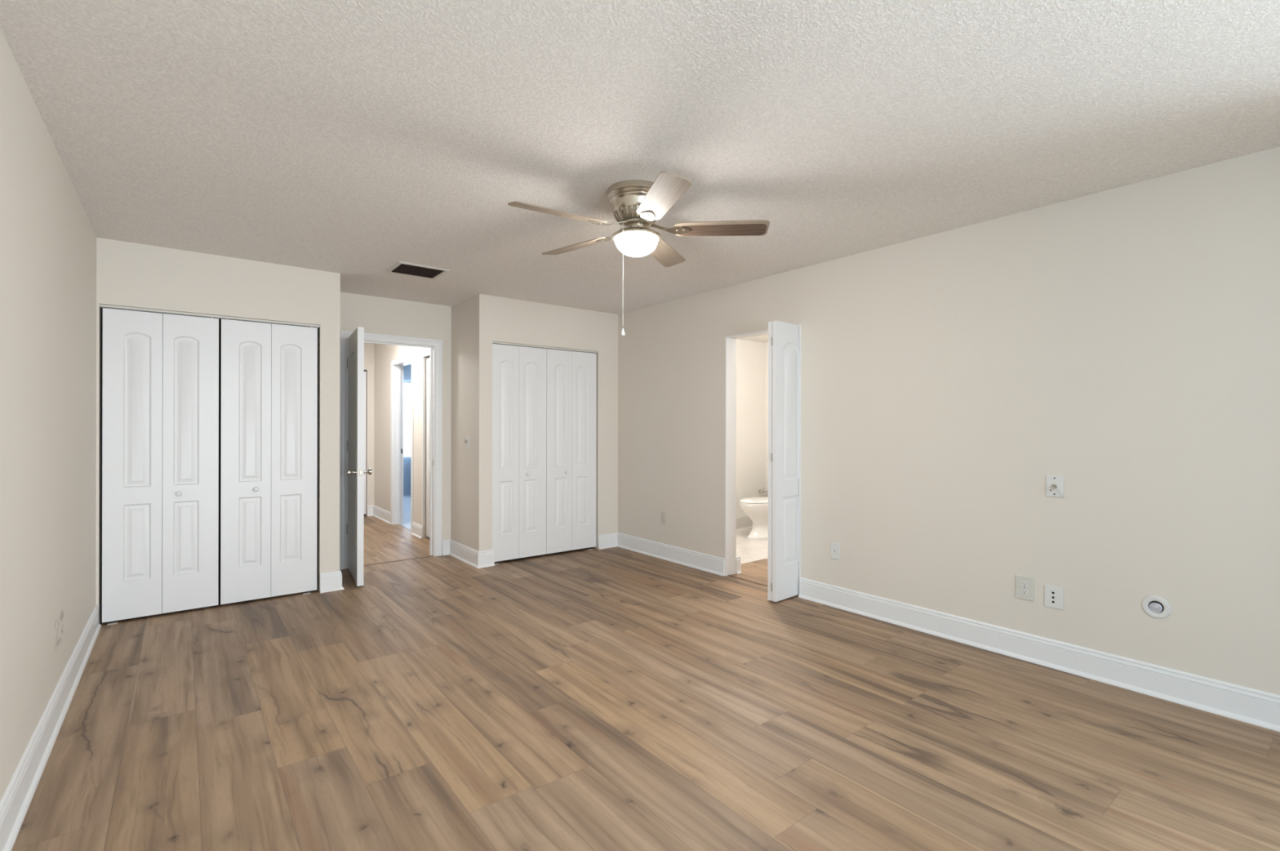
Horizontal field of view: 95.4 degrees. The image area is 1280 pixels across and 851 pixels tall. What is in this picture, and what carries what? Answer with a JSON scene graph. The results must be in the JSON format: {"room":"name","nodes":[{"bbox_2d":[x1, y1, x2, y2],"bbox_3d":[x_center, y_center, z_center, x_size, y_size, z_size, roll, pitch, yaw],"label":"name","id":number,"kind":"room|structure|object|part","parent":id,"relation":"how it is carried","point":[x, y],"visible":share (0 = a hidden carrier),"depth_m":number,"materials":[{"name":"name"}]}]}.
{"room":"empty bedroom","nodes":[
{"label":"empty bedroom","id":0,"kind":"room"},
{"bbox_2d":[0,27,102,800],"bbox_3d":[-1.309,0.044,0.880,0.120,2.440,8.442,0,0,-38],"label":"wall","id":1,"kind":"structure","parent":0,"point":[48,239],"depth_m":2.17,"materials":[{"name":"paint"}]},
{"bbox_2d":[0,604,101,850],"bbox_3d":[-1.057,1.193,0.676,0.027,0.144,7.568,0,0,-38],"label":"baseboard","id":2,"kind":"structure","parent":1,"relation":"attached to","point":[15,802],"depth_m":2.17,"materials":[{"name":"white paint"}]},
{"bbox_2d":[106,307,302,586],"bbox_3d":[-3.317,0.043,4.554,1.261,2.440,0.060,0,0,-38],"label":"door gap","id":3,"kind":"structure","parent":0,"point":[220,319],"depth_m":4.54,"materials":[{"name":"black"}]},
{"bbox_2d":[95,237,617,623],"bbox_3d":[-1.856,0.046,4.941,4.036,2.440,0.120,0,0,-38],"label":"wall","id":4,"kind":"structure","parent":0,"point":[131,274],"depth_m":4.45,"materials":[{"name":"paint"}]},
{"bbox_2d":[102,306,218,624],"bbox_3d":[-3.160,0.254,3.860,0.596,2.016,0.070,0,0,-38],"label":"door","id":5,"kind":"structure","parent":4,"relation":"in","point":[160,428],"depth_m":3.84,"materials":[{"name":"white paint"}]},
{"bbox_3d":[-3.086,0.455,3.896,0.034,0.034,0.036,0,0,-38],"label":"knob","id":6,"kind":"part","parent":5,"relation":"part of","materials":[{"name":"white paint"}]},
{"bbox_2d":[99,303,319,327],"bbox_3d":[-2.930,-0.757,4.062,1.232,0.016,0.042,0,0,-38],"label":"track","id":7,"kind":"object","parent":4,"relation":"attached to","point":[102,305],"visible":1,"depth_m":4.00,"materials":[{"name":"metal"}]},
{"bbox_2d":[220,318,317,604],"bbox_3d":[-2.682,0.255,4.235,0.594,2.016,0.070,0,0,-38],"label":"door","id":8,"kind":"structure","parent":4,"relation":"in","point":[268,384],"depth_m":4.22,"materials":[{"name":"white paint"}]},
{"bbox_3d":[-2.745,0.456,4.164,0.034,0.034,0.036,0,0,-38],"label":"knob","id":9,"kind":"part","parent":8,"relation":"part of","materials":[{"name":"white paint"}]},
{"bbox_2d":[320,555,344,592],"bbox_3d":[-2.522,1.192,4.766,0.165,0.144,0.758,0,0,-28],"label":"baseboard","id":10,"kind":"structure","parent":4,"relation":"attached to","point":[331,580],"depth_m":4.45,"materials":[{"name":"white paint"}]},
{"bbox_2d":[492,342,546,564],"bbox_3d":[-1.125,0.256,5.459,0.560,2.021,0.070,0,0,-38],"label":"door","id":11,"kind":"structure","parent":4,"relation":"in","point":[519,373],"depth_m":5.44,"materials":[{"name":"white paint"}]},
{"bbox_2d":[492,341,597,353],"bbox_3d":[-0.903,-0.756,5.655,1.155,0.016,0.042,0,0,-38],"label":"track","id":12,"kind":"object","parent":4,"relation":"attached to","point":[493,342],"visible":0.88,"depth_m":5.62,"materials":[{"name":"metal"}]},
{"bbox_2d":[546,348,596,553],"bbox_3d":[-0.675,0.257,5.812,0.574,2.021,0.070,0,0,-38],"label":"door","id":13,"kind":"structure","parent":4,"relation":"in","point":[571,375],"depth_m":5.80,"materials":[{"name":"white paint"}]},
{"bbox_2d":[364,342,374,515],"bbox_3d":[-4.226,0.043,7.871,1.398,2.440,0.120,0,0,-38],"label":"wall","id":14,"kind":"structure","parent":0,"point":[369,348],"depth_m":8.15,"materials":[{"name":"paint"}]},
{"bbox_2d":[364,371,366,513],"bbox_3d":[-4.118,0.241,7.917,0.726,1.985,0.034,0,0,-38],"label":"door","id":15,"kind":"structure","parent":14,"relation":"in","point":[365,372],"depth_m":8.12,"materials":[{"name":"white paint"}]},
{"bbox_2d":[340,292,451,540],"bbox_3d":[-2.342,0.045,5.440,1.364,2.440,0.120,0,0,-38],"label":"wall","id":16,"kind":"structure","parent":0,"point":[377,315],"depth_m":5.54,"materials":[{"name":"paint"}]},
{"bbox_2d":[346,326,372,586],"bbox_3d":[-2.376,0.242,4.859,0.176,2.022,0.748,0,0,-32],"label":"door","id":17,"kind":"structure","parent":16,"relation":"in","point":[355,359],"depth_m":4.57,"materials":[{"name":"white paint"}]},
{"bbox_3d":[-2.264,0.368,4.576,0.065,0.066,0.066,0,0,-32],"label":"knob","id":18,"kind":"part","parent":17,"relation":"part of","materials":[{"name":"silver metal"}]},
{"bbox_3d":[-2.183,0.368,4.550,0.025,0.058,0.002,0,0,-32],"label":"latch plate","id":19,"kind":"part","parent":17,"relation":"part of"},
{"bbox_3d":[-2.170,0.368,4.635,0.065,0.066,0.066,0,0,-32],"label":"knob","id":20,"kind":"part","parent":17,"relation":"part of","materials":[{"name":"silver metal"}]},
{"bbox_2d":[339,330,442,568],"bbox_3d":[-2.321,0.215,5.446,0.899,2.100,0.140,0,0,-38],"label":"door frame","id":21,"kind":"structure","parent":16,"relation":"attached to","point":[435,345],"depth_m":5.64,"materials":[{"name":"white paint"}]},
{"bbox_2d":[403,364,411,495],"bbox_3d":[-4.065,0.045,10.693,2.582,2.440,0.120,0,0,-38],"label":"wall","id":22,"kind":"structure","parent":0,"point":[407,368],"depth_m":10.51,"materials":[{"name":"paint"}]},
{"bbox_2d":[403,381,411,457],"bbox_3d":[-4.083,-0.113,10.539,1.560,1.355,0.104,0,0,-38],"label":"window","id":23,"kind":"structure","parent":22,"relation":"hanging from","point":[406,385],"depth_m":10.44,"materials":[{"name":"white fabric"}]},
{"bbox_2d":[373,296,474,548],"bbox_3d":[-2.574,0.045,6.772,0.157,2.440,3.648,0,0,-38],"label":"wall","id":24,"kind":"structure","parent":0,"point":[462,405],"depth_m":5.71,"materials":[{"name":"paint"}]},
{"bbox_2d":[367,505,390,524],"bbox_3d":[-3.494,1.192,7.802,0.088,0.144,0.895,0,0,-38],"label":"baseboard","id":25,"kind":"structure","parent":24,"relation":"attached to","point":[377,512],"depth_m":7.91,"materials":[{"name":"white paint"}]},
{"bbox_2d":[390,354,413,533],"bbox_3d":[-2.870,0.218,7.165,0.140,2.094,0.883,0,0,-38],"label":"door frame","id":26,"kind":"structure","parent":24,"relation":"attached to","point":[397,365],"depth_m":7.45,"materials":[{"name":"white paint"}]},
{"bbox_2d":[411,521,422,538],"bbox_3d":[-2.543,1.193,6.640,0.027,0.144,0.353,0,0,-38],"label":"baseboard","id":27,"kind":"structure","parent":24,"relation":"attached to","point":[417,529],"depth_m":6.62,"materials":[{"name":"white paint"}]},
{"bbox_2d":[422,352,430,525],"bbox_3d":[-2.190,0.166,6.227,0.026,1.908,0.779,0,0,-38],"label":"trim","id":28,"kind":"structure","parent":24,"relation":"attached to","point":[428,353],"depth_m":6.51,"materials":[{"name":"white paint"}]},
{"bbox_2d":[426,357,430,537],"bbox_3d":[-2.170,0.243,6.233,0.070,1.985,0.723,0,0,-38],"label":"door","id":29,"kind":"structure","parent":24,"relation":"in","point":[428,360],"depth_m":6.47,"materials":[{"name":"white paint"}]},
{"bbox_2d":[464,435,468,448],"bbox_3d":[-1.611,0.153,5.401,0.022,0.118,0.073,0,0,-38],"label":"light switch","id":30,"kind":"object","parent":24,"relation":"attached to","point":[466,441],"visible":1,"depth_m":5.39,"materials":[{"name":"white plastic"}]},
{"bbox_2d":[441,539,494,568],"bbox_3d":[-1.622,1.194,5.473,0.168,0.144,0.737,0,0,-43],"label":"baseboard","id":31,"kind":"structure","parent":24,"relation":"attached to","point":[477,559],"depth_m":5.35,"materials":[{"name":"white paint"}]},
{"bbox_2d":[0,0,1279,314],"bbox_3d":[0.308,-1.222,2.190,4.276,0.100,8.505,0,0,-38],"label":"ceiling","id":32,"kind":"structure","parent":0,"point":[354,140],"depth_m":2.22,"materials":[{"name":"white paint"}]},
{"bbox_2d":[386,261,449,279],"bbox_3d":[-1.681,-1.168,4.405,0.371,0.012,0.337,0,0,-38],"label":"ceiling vent","id":33,"kind":"object","parent":32,"relation":"in","point":[400,267],"visible":1,"depth_m":4.38,"materials":[{"name":"metal"}]},
{"bbox_2d":[507,171,769,335],"bbox_3d":[-0.054,-0.802,2.913,1.242,0.740,1.266,0,0,-38],"label":"ceiling fan","id":34,"kind":"object","parent":32,"relation":"hanging from","point":[637,205],"visible":1,"depth_m":2.84,"materials":[{"name":"silver metal"}]},
{"bbox_3d":[-0.371,-0.981,2.696,0.470,0.006,0.136,0,13,-33],"label":"blade","id":35,"kind":"part","parent":34,"relation":"part of","materials":[{"name":"beige wood"}]},
{"bbox_3d":[-0.343,-0.981,3.188,0.470,0.006,0.136,0,13,39],"label":"blade","id":36,"kind":"part","parent":34,"relation":"part of","materials":[{"name":"brown wood"}]},
{"bbox_3d":[-0.082,-0.716,2.806,0.004,0.490,0.004,0,0,29],"label":"pull chain","id":37,"kind":"part","parent":34,"relation":"part of","materials":[{"name":"white metal"}]},
{"bbox_3d":[-0.018,-0.896,2.923,0.214,0.089,0.214,0,0,-38],"label":"lamp shade","id":38,"kind":"part","parent":34,"relation":"part of","materials":[{"name":"white glass"}]},
{"bbox_3d":[0.089,-0.980,2.517,0.136,0.006,0.470,14,-3,-14],"label":"blade","id":39,"kind":"part","parent":34,"relation":"part of","materials":[{"name":"beige wood"}]},
{"bbox_3d":[0.134,-0.980,3.314,0.136,0.006,0.470,-14,-5,21],"label":"blade","id":40,"kind":"part","parent":34,"relation":"part of","materials":[{"name":"beige wood"}]},
{"bbox_3d":[0.402,-0.980,2.899,0.470,0.006,0.136,0,-13,3],"label":"blade","id":41,"kind":"part","parent":34,"relation":"part of","materials":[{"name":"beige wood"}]},
{"bbox_2d":[11,494,1279,850],"bbox_3d":[-0.388,1.278,4.961,6.415,0.024,13.520,0,0,-38],"label":"floor","id":42,"kind":"structure","parent":0,"point":[616,698],"depth_m":2.40,"materials":[{"name":"brown wood"}]},
{"bbox_2d":[364,555,433,565],"bbox_3d":[-2.301,1.269,5.415,0.753,0.013,0.025,0,0,-38],"label":"threshold","id":43,"kind":"object","parent":42,"relation":"on","point":[431,555],"visible":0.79,"depth_m":5.44,"materials":[{"name":"brown wood"}]},
{"bbox_2d":[728,574,799,595],"bbox_3d":[0.981,1.274,4.647,0.022,0.013,0.740,0,0,-38],"label":"threshold","id":44,"kind":"object","parent":42,"relation":"on","point":[728,575],"visible":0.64,"depth_m":4.75,"materials":[{"name":"brown wood"}]},
{"bbox_2d":[736,338,765,518],"bbox_3d":[0.771,0.051,6.951,2.339,2.440,0.120,0,0,-38],"label":"wall","id":45,"kind":"structure","parent":0,"point":[750,354],"depth_m":7.36,"materials":[{"name":"paint"}]},
{"bbox_2d":[736,516,752,528],"bbox_3d":[0.770,1.206,6.868,2.198,0.121,0.012,0,0,-38],"label":"baseboard","id":46,"kind":"structure","parent":45,"relation":"attached to","point":[744,521],"depth_m":7.28,"materials":[{"name":"tile"}]},
{"bbox_2d":[758,487,767,493],"bbox_3d":[1.562,0.833,7.455,0.150,0.090,0.066,0,0,-38],"label":"paper holder","id":47,"kind":"object","parent":45,"relation":"attached to","point":[760,491],"visible":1,"depth_m":7.45,"materials":[{"name":"silver metal"}]},
{"bbox_2d":[736,525,768,564],"bbox_3d":[1.165,1.280,6.365,2.239,0.026,1.330,0,0,-38],"label":"floor bath tile","id":48,"kind":"structure","parent":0,"point":[749,550],"depth_m":6.05,"materials":[{"name":"beige tile"}]},
{"bbox_2d":[739,496,768,539],"bbox_3d":[1.533,0.890,6.750,0.997,0.757,0.444,0,0,-38],"label":"toilet","id":49,"kind":"object","parent":48,"relation":"on","point":[756,508],"visible":0.39,"depth_m":6.49,"materials":[{"name":"white ceramic"}]},
{"bbox_3d":[1.366,0.867,6.618,0.572,0.014,0.374,0,0,-38],"label":"seat","id":50,"kind":"part","parent":49,"relation":"part of","materials":[{"name":"white plastic"}]},
{"bbox_3d":[1.366,0.844,6.618,0.572,0.024,0.374,0,0,-38],"label":"lid","id":51,"kind":"part","parent":49,"relation":"part of","materials":[{"name":"white ceramic"}]},
{"bbox_2d":[740,333,768,342],"bbox_3d":[1.621,-1.103,5.775,2.219,0.060,2.780,0,0,-38],"label":"ceiling","id":52,"kind":"structure","parent":0,"point":[763,338],"depth_m":7.19,"materials":[{"name":"paint"}]},
{"bbox_2d":[765,342,768,496],"bbox_3d":[2.539,0.054,6.497,0.120,2.440,2.780,0,0,-38],"label":"wall","id":53,"kind":"structure","parent":0,"point":[766,344],"depth_m":7.54,"materials":[{"name":"paint"}]},
{"bbox_2d":[585,146,1279,694],"bbox_3d":[1.935,0.051,3.479,0.120,2.440,8.520,0,0,-38],"label":"wall","id":54,"kind":"structure","parent":0,"point":[1122,344],"depth_m":3.11,"materials":[{"name":"paint"}]},
{"bbox_2d":[598,532,724,575],"bbox_3d":[0.144,1.197,5.456,0.251,0.144,1.542,0,0,-38],"label":"baseboard","id":55,"kind":"structure","parent":54,"relation":"attached to","point":[698,560],"depth_m":5.51,"materials":[{"name":"white paint"}]},
{"bbox_2d":[660,511,666,524],"bbox_3d":[0.220,0.885,5.555,0.009,0.118,0.074,0,0,-38],"label":"wall outlet","id":56,"kind":"object","parent":54,"relation":"attached to","point":[663,514],"visible":1,"depth_m":5.55,"materials":[{"name":"beige plastic"}]},
{"bbox_2d":[724,324,800,579],"bbox_3d":[1.026,0.231,4.679,0.176,2.078,0.873,0,0,-38],"label":"door frame","id":57,"kind":"structure","parent":54,"relation":"attached to","point":[732,562],"depth_m":4.94,"materials":[{"name":"white paint"}]},
{"bbox_3d":[1.060,0.232,4.706,0.018,2.078,0.873,0,0,-38],"label":"casing","id":58,"kind":"part","parent":57,"relation":"part of","materials":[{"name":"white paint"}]},
{"bbox_2d":[768,320,799,601],"bbox_3d":[1.081,0.255,4.296,0.377,2.006,0.085,0,0,-43],"label":"door","id":59,"kind":"structure","parent":54,"relation":"in","point":[783,337],"depth_m":4.22,"materials":[{"name":"white paint"}]},
{"bbox_2d":[830,542,839,559],"bbox_3d":[1.371,0.883,4.091,0.009,0.112,0.074,0,0,-38],"label":"wall jack","id":60,"kind":"object","parent":54,"relation":"attached to","point":[834,547],"visible":1,"depth_m":4.09,"materials":[{"name":"white plastic"}]},
{"bbox_2d":[1015,574,1033,600],"bbox_3d":[2.094,0.883,3.170,0.009,0.128,0.086,0,0,-38],"label":"wall outlet","id":61,"kind":"object","parent":54,"relation":"attached to","point":[1024,584],"visible":1,"depth_m":3.17,"materials":[{"name":"beige plastic"}]},
{"bbox_2d":[1021,588,1027,594],"bbox_3d":[2.092,0.903,3.169,0.004,0.027,0.033,0,0,-38],"label":"socket","id":62,"kind":"object","parent":61,"relation":"attached to","point":[1024,591],"depth_m":3.17,"materials":[{"name":"white plastic"}]},
{"bbox_2d":[1021,581,1027,586],"bbox_3d":[2.092,0.864,3.169,0.004,0.027,0.033,0,0,-38],"label":"socket","id":63,"kind":"object","parent":61,"relation":"attached to","point":[1024,584],"depth_m":3.17,"materials":[{"name":"white plastic"}]},
{"bbox_2d":[798,577,1279,731],"bbox_3d":[2.807,1.200,2.247,0.027,0.144,5.264,0,0,-38],"label":"baseboard","id":64,"kind":"structure","parent":54,"relation":"attached to","point":[1260,708],"depth_m":2.99,"materials":[{"name":"white paint"}]},
{"bbox_2d":[1044,584,1063,609],"bbox_3d":[2.177,0.902,3.064,0.009,0.116,0.084,0,0,-38],"label":"jack plate","id":65,"kind":"object","parent":54,"relation":"attached to","point":[1054,595],"visible":1,"depth_m":3.06,"materials":[{"name":"white plastic"}]},
{"bbox_2d":[1045,475,1063,497],"bbox_3d":[2.158,0.319,3.045,0.066,0.112,0.078,0,0,-38],"label":"cable plate","id":66,"kind":"object","parent":54,"relation":"attached to","point":[1054,483],"visible":1,"depth_m":3.06,"materials":[{"name":"white plastic"}]},
{"bbox_2d":[1142,595,1170,617],"bbox_3d":[2.430,0.855,2.743,0.009,0.104,0.104,0,0,-38],"label":"inlet","id":67,"kind":"object","parent":54,"relation":"attached to","point":[1157,606],"visible":1,"depth_m":2.74,"materials":[{"name":"white plastic"}]}
]}

